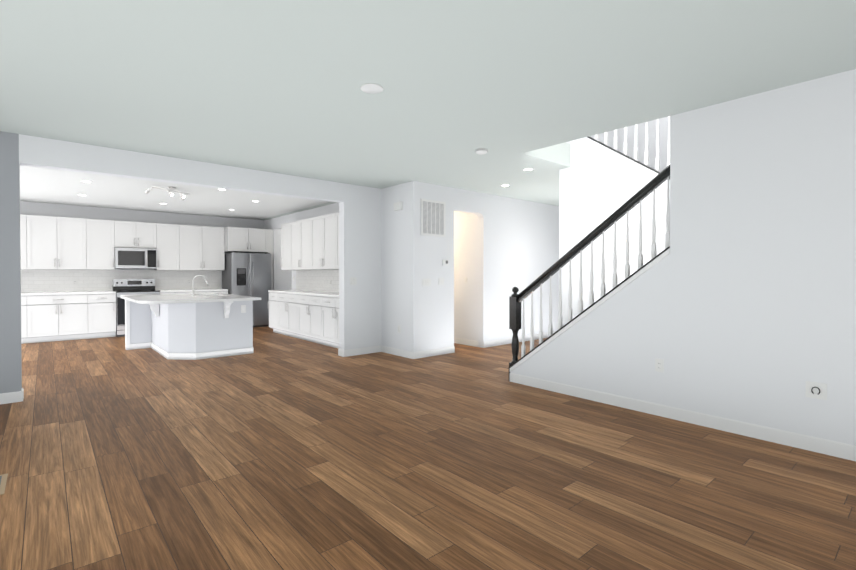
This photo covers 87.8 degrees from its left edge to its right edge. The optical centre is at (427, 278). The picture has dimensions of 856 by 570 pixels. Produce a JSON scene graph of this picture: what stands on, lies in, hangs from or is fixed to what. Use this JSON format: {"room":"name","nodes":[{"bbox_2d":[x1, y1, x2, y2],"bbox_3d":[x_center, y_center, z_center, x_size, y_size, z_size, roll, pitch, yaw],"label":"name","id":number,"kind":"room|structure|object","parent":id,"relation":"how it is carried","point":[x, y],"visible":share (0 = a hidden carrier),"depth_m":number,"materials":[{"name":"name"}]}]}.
{"room":"empty living room","nodes":[
{"label":"empty living room","id":0,"kind":"room"},
{"bbox_2d":[20,201,263,292],"bbox_3d":[-7.391,-0.156,8.835,8.510,2.650,0.128,-1,1,-41],"label":"wall","id":1,"kind":"structure","parent":0,"point":[56,280],"depth_m":9.42,"materials":[{"name":"white paint"}]},
{"bbox_2d":[20,214,31,269],"bbox_3d":[-7.862,-0.684,8.112,0.929,1.018,0.351,-1,1,-41],"label":"upper cabinet","id":2,"kind":"object","parent":1,"relation":"attached to","point":[25,220],"depth_m":8.24,"materials":[{"name":"white wood"}]},
{"bbox_2d":[32,215,91,269],"bbox_3d":[-7.222,-0.690,8.664,0.996,1.018,0.351,-1,1,-41],"label":"upper cabinet","id":3,"kind":"object","parent":1,"relation":"attached to","point":[56,243],"depth_m":8.57,"materials":[{"name":"white wood"}]},
{"bbox_2d":[92,219,119,269],"bbox_3d":[-6.714,-0.695,9.101,0.578,1.018,0.351,-1,1,-41],"label":"upper cabinet","id":4,"kind":"object","parent":1,"relation":"attached to","point":[105,233],"depth_m":9.02,"materials":[{"name":"white wood"}]},
{"bbox_2d":[120,221,155,248],"bbox_3d":[-6.257,-0.931,9.492,0.746,0.555,0.351,-1,1,-41],"label":"upper cabinet","id":5,"kind":"object","parent":1,"relation":"attached to","point":[132,234],"depth_m":9.38,"materials":[{"name":"white wood"}]},
{"bbox_2d":[115,248,156,268],"bbox_3d":[-6.219,-0.428,9.454,0.738,0.436,0.453,-1,1,-41],"label":"over-the-range microwave","id":6,"kind":"object","parent":5,"relation":"attached to","point":[135,258],"visible":1,"depth_m":9.31,"materials":[{"name":"silver metal"}]},
{"bbox_2d":[154,223,183,269],"bbox_3d":[-5.809,-0.704,9.881,0.554,1.018,0.351,-1,1,-41],"label":"upper cabinet","id":7,"kind":"object","parent":1,"relation":"attached to","point":[169,237],"depth_m":9.78,"materials":[{"name":"white wood"}]},
{"bbox_2d":[184,226,223,269],"bbox_3d":[-5.305,-0.708,10.315,1.010,1.018,0.351,-1,1,-41],"label":"upper cabinet","id":8,"kind":"object","parent":1,"relation":"attached to","point":[203,245],"depth_m":10.21,"materials":[{"name":"white wood"}]},
{"bbox_2d":[224,227,267,253],"bbox_3d":[-4.480,-0.938,10.852,0.935,0.570,0.601,-1,1,-41],"label":"upper cabinet","id":9,"kind":"object","parent":1,"relation":"attached to","point":[236,239],"depth_m":10.58,"materials":[{"name":"white wood"}]},
{"bbox_2d":[0,131,381,403],"bbox_3d":[-3.826,-0.111,4.699,8.510,2.650,0.178,-1,1,-41],"label":"wall","id":10,"kind":"structure","parent":0,"point":[360,327],"depth_m":5.41,"materials":[{"name":"white paint"}]},
{"bbox_2d":[278,229,291,289],"bbox_3d":[-3.200,-0.187,11.647,1.510,2.650,0.120,-1,1,-41],"label":"wall","id":11,"kind":"structure","parent":0,"point":[285,279],"depth_m":11.18,"materials":[{"name":"white paint"}]},
{"bbox_2d":[264,203,338,291],"bbox_3d":[-2.440,-0.164,9.510,0.128,2.650,5.330,-1,1,-41],"label":"wall","id":12,"kind":"structure","parent":0,"point":[314,280],"depth_m":9.67,"materials":[{"name":"white paint"}]},
{"bbox_2d":[280,224,287,269],"bbox_3d":[-2.932,-0.702,9.717,0.347,1.018,0.544,-1,1,-41],"label":"upper cabinet","id":13,"kind":"object","parent":12,"relation":"attached to","point":[284,227],"depth_m":9.69,"materials":[{"name":"white wood"}]},
{"bbox_2d":[288,219,307,269],"bbox_3d":[-2.476,-0.696,9.188,0.347,1.018,1.089,-1,1,-41],"label":"upper cabinet","id":14,"kind":"object","parent":12,"relation":"attached to","point":[297,230],"depth_m":9.16,"materials":[{"name":"white wood"}]},
{"bbox_2d":[308,214,331,269],"bbox_3d":[-1.841,-0.688,8.452,0.347,1.018,1.088,-1,1,-41],"label":"upper cabinet","id":15,"kind":"object","parent":12,"relation":"attached to","point":[310,243],"depth_m":8.43,"materials":[{"name":"white wood"}]},
{"bbox_2d":[332,212,338,269],"bbox_3d":[-1.226,-0.680,7.738,0.347,1.018,1.030,-1,1,-41],"label":"upper cabinet","id":16,"kind":"object","parent":12,"relation":"attached to","point":[335,216],"depth_m":7.97,"materials":[{"name":"white wood"}]},
{"bbox_2d":[381,182,413,358],"bbox_3d":[-0.443,-0.136,6.958,0.134,2.650,0.844,-1,1,-41],"label":"wall","id":17,"kind":"structure","parent":0,"point":[394,269],"depth_m":6.97,"materials":[{"name":"white paint"}]},
{"bbox_2d":[394,202,402,210],"bbox_3d":[-0.460,-1.120,6.856,0.040,0.120,0.180,-1,1,-41],"label":"door chime","id":18,"kind":"object","parent":17,"relation":"attached to","point":[398,206],"visible":1,"depth_m":6.82,"materials":[{"name":"white plastic"}]},
{"bbox_2d":[0,326,855,569],"bbox_3d":[-1.012,1.237,4.887,13.000,0.050,14.600,-1,1,-41],"label":"floor","id":19,"kind":"structure","parent":0,"point":[275,451],"depth_m":2.81,"materials":[{"name":"brown wood"}]},
{"bbox_2d":[0,473,7,494],"bbox_3d":[-2.613,1.232,2.624,0.180,0.010,0.340,-1,1,-41],"label":"floor vent","id":20,"kind":"object","parent":19,"relation":"in","point":[3,479],"visible":1,"depth_m":2.68,"materials":[{"name":"beige metal"}]},
{"bbox_2d":[21,293,32,343],"bbox_3d":[-7.770,0.740,8.020,0.928,0.875,0.622,-1,1,-41],"label":"base cabinet","id":21,"kind":"object","parent":19,"relation":"on","point":[26,298],"depth_m":8.06,"materials":[{"name":"white wood"}]},
{"bbox_2d":[33,293,92,342],"bbox_3d":[-7.130,0.734,8.572,0.996,0.875,0.622,-1,1,-41],"label":"base cabinet","id":22,"kind":"object","parent":19,"relation":"on","point":[56,316],"depth_m":8.38,"materials":[{"name":"white wood"}]},
{"bbox_2d":[93,293,115,337],"bbox_3d":[-6.649,0.730,8.987,0.509,0.875,0.622,-1,1,-41],"label":"base cabinet","id":23,"kind":"object","parent":19,"relation":"on","point":[104,304],"depth_m":8.80,"materials":[{"name":"white wood"}]},
{"bbox_2d":[93,291,112,292],"bbox_3d":[-7.287,0.279,8.428,2.199,0.039,0.628,-1,1,-41],"label":"countertop","id":24,"kind":"structure","parent":23,"relation":"on","point":[93,291],"depth_m":8.92,"materials":[{"name":"white stone"}]},
{"bbox_2d":[113,279,159,336],"bbox_3d":[-6.139,0.586,9.371,0.756,1.155,0.700,-1,1,-41],"label":"range","id":25,"kind":"object","parent":19,"relation":"on","point":[125,287],"visible":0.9,"depth_m":9.32,"materials":[{"name":"silver metal"}]},
{"bbox_2d":[125,301,253,359],"bbox_3d":[-3.861,0.755,7.237,1.549,0.863,2.020,-1,1,-41],"label":"kitchen island","id":26,"kind":"object","parent":19,"relation":"on","point":[189,326],"depth_m":6.81,"materials":[{"name":"white paint"}]},
{"bbox_2d":[121,294,224,304],"bbox_3d":[-4.087,0.308,7.020,1.040,0.038,2.140,-1,1,-41],"label":"island countertop","id":27,"kind":"structure","parent":26,"relation":"on","point":[171,299],"depth_m":6.65,"materials":[{"name":"white stone"}]},
{"bbox_2d":[191,275,209,295],"bbox_3d":[-3.925,0.107,7.663,0.282,0.350,0.102,-1,1,-41],"label":"faucet","id":28,"kind":"object","parent":27,"relation":"on","point":[207,283],"visible":1,"depth_m":7.61,"materials":[{"name":"silver metal"}]},
{"bbox_2d":[197,293,260,300],"bbox_3d":[-3.488,0.302,7.536,0.540,0.038,2.140,-1,1,-41],"label":"island countertop","id":29,"kind":"structure","parent":26,"relation":"on","point":[228,297],"depth_m":7.25,"materials":[{"name":"white stone"}]},
{"bbox_2d":[189,289,227,293],"bbox_3d":[-5.203,0.716,10.232,0.974,0.875,0.622,-1,1,-41],"label":"base cabinet","id":30,"kind":"object","parent":19,"relation":"on","point":[199,291],"depth_m":10.13,"materials":[{"name":"white"}]},
{"bbox_2d":[160,289,196,292],"bbox_3d":[-5.352,0.261,10.095,1.373,0.039,0.628,-1,1,-41],"label":"countertop","id":31,"kind":"structure","parent":30,"relation":"on","point":[175,290],"depth_m":9.69,"materials":[{"name":"white stone"}]},
{"bbox_2d":[222,252,270,326],"bbox_3d":[-4.377,0.260,10.760,0.906,1.775,0.890,-1,1,-41],"label":"refrigerator","id":32,"kind":"object","parent":19,"relation":"on","point":[246,274],"visible":0.75,"depth_m":10.51,"materials":[{"name":"silver metal"}]},
{"bbox_2d":[268,290,275,332],"bbox_3d":[-3.039,0.723,9.641,0.628,0.875,0.544,-1,1,-41],"label":"base cabinet","id":33,"kind":"object","parent":19,"relation":"on","point":[272,295],"depth_m":9.51,"materials":[{"name":"white wood"}]},
{"bbox_2d":[276,294,295,337],"bbox_3d":[-2.582,0.728,9.111,0.628,0.875,1.089,-1,1,-41],"label":"base cabinet","id":34,"kind":"object","parent":19,"relation":"on","point":[285,303],"depth_m":8.96,"materials":[{"name":"white wood"}]},
{"bbox_2d":[296,294,319,343],"bbox_3d":[-1.948,0.736,8.375,0.628,0.875,1.088,-1,1,-41],"label":"base cabinet","id":35,"kind":"object","parent":19,"relation":"on","point":[310,316],"depth_m":8.21,"materials":[{"name":"white wood"}]},
{"bbox_2d":[276,290,338,297],"bbox_3d":[-2.111,0.277,8.551,0.628,0.039,3.400,-1,1,-41],"label":"countertop","id":36,"kind":"structure","parent":35,"relation":"on","point":[330,294],"depth_m":8.57,"materials":[{"name":"white stone"}]},
{"bbox_2d":[320,294,338,348],"bbox_3d":[-1.333,0.744,7.662,0.628,0.875,1.030,-1,1,-41],"label":"base cabinet","id":37,"kind":"object","parent":19,"relation":"on","point":[329,307],"depth_m":7.62,"materials":[{"name":"white wood"}]},
{"bbox_2d":[0,0,855,219],"bbox_3d":[-1.012,-1.588,4.856,13.000,0.300,14.600,-1,1,-41],"label":"ceiling","id":38,"kind":"structure","parent":0,"point":[514,87],"depth_m":3.17,"materials":[{"name":"white paint"}]},
{"bbox_2d":[145,186,189,200],"bbox_3d":[-4.106,-1.383,7.092,0.250,0.159,0.716,0,1,21],"label":"track light","id":39,"kind":"object","parent":38,"relation":"attached to","point":[147,191],"visible":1,"depth_m":7.07,"materials":[{"name":"silver metal"}]},
{"bbox_2d":[360,83,382,93],"bbox_3d":[-0.418,-1.416,3.311,0.170,0.010,0.170,-1,1,-41],"label":"cover plate","id":40,"kind":"object","parent":38,"relation":"attached to","point":[371,88],"visible":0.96,"depth_m":3.29,"materials":[{"name":"white plastic"}]},
{"bbox_2d":[475,148,487,154],"bbox_3d":[0.598,-1.420,4.966,0.139,0.038,0.139,-1,1,-41],"label":"smoke detector","id":41,"kind":"object","parent":38,"relation":"attached to","point":[480,151],"visible":0.98,"depth_m":4.92,"materials":[{"name":"white plastic"}]},
{"bbox_2d":[454,211,477,346],"bbox_3d":[-0.361,-0.160,9.222,0.134,2.650,3.900,-1,1,-41],"label":"wall","id":42,"kind":"structure","parent":0,"point":[465,265],"depth_m":7.90,"materials":[{"name":"white paint"}]},
{"bbox_2d":[408,181,558,358],"bbox_3d":[1.552,-0.149,8.208,4.760,2.650,0.134,-1,1,-41],"label":"wall","id":43,"kind":"structure","parent":0,"point":[518,243],"depth_m":7.69,"materials":[{"name":"white paint"}]},
{"bbox_2d":[422,279,430,285],"bbox_3d":[-0.024,0.051,6.777,0.165,0.115,0.007,-1,1,-41],"label":"light switch","id":44,"kind":"object","parent":43,"relation":"attached to","point":[425,282],"depth_m":6.77,"materials":[{"name":"white plastic"}]},
{"bbox_2d":[421,199,445,236],"bbox_3d":[0.083,-0.935,6.856,0.500,0.550,0.012,-1,1,-41],"label":"air vent","id":45,"kind":"object","parent":43,"relation":"in","point":[433,217],"visible":1,"depth_m":6.86,"materials":[{"name":"white plastic"}]},
{"bbox_2d":[439,278,443,284],"bbox_3d":[0.211,0.039,6.979,0.115,0.115,0.007,-1,1,-41],"label":"light switch","id":46,"kind":"object","parent":43,"relation":"attached to","point":[441,280],"depth_m":6.98,"materials":[{"name":"white plastic"}]},
{"bbox_2d":[442,259,447,265],"bbox_3d":[0.276,-0.259,7.022,0.110,0.095,0.024,-1,1,-41],"label":"thermostat","id":47,"kind":"object","parent":43,"relation":"attached to","point":[444,262],"visible":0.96,"depth_m":7.00,"materials":[{"name":"white plastic"}]},
{"bbox_2d":[559,136,669,326],"bbox_3d":[3.827,-0.356,3.558,0.144,3.166,6.294,-1,1,-41],"label":"wall","id":48,"kind":"structure","parent":0,"point":[600,182],"depth_m":5.45,"materials":[{"name":"white paint"}]},
{"bbox_2d":[566,116,670,171],"bbox_3d":[3.028,-1.465,2.742,0.120,5.400,6.360,-1,1,-41],"label":"wall","id":49,"kind":"structure","parent":0,"point":[663,135],"depth_m":3.90,"materials":[{"name":"white paint"}]},
{"bbox_2d":[509,69,855,460],"bbox_3d":[3.057,-0.241,2.894,0.136,2.950,6.292,-1,1,-41],"label":"wall","id":50,"kind":"structure","parent":0,"point":[733,305],"depth_m":3.47,"materials":[{"name":"white paint"}]},
{"bbox_2d":[655,358,663,371],"bbox_3d":[2.066,0.772,3.970,0.007,0.115,0.070,-1,1,-41],"label":"wall outlet","id":51,"kind":"object","parent":50,"relation":"attached to","point":[659,363],"depth_m":3.97,"materials":[{"name":"white plastic"}]},
{"bbox_2d":[805,381,826,399],"bbox_3d":[2.756,0.794,3.160,0.019,0.115,0.115,-1,1,-41],"label":"wall outlet","id":52,"kind":"object","parent":50,"relation":"attached to","point":[815,390],"depth_m":3.16,"materials":[{"name":"white plastic"}]},
{"bbox_3d":[2.406,0.457,4.445,0.882,1.520,3.120,-1,1,-41],"label":"stairs","id":53,"kind":"structure","parent":0,"visible":0},
{"bbox_2d":[509,160,669,366],"bbox_3d":[1.590,0.094,4.613,0.104,2.242,1.807,-1,1,-41],"label":"stair railing","id":54,"kind":"object","parent":53,"relation":"on","point":[626,207],"depth_m":4.55,"materials":[{"name":"white"}]},
{"bbox_2d":[595,116,669,163],"bbox_3d":[2.462,-1.815,5.127,0.050,2.092,1.792,-1,1,-41],"label":"stair railing","id":55,"kind":"object","parent":53,"relation":"on","point":[646,157],"depth_m":5.16,"materials":[{"name":"white wood"}]}
]}

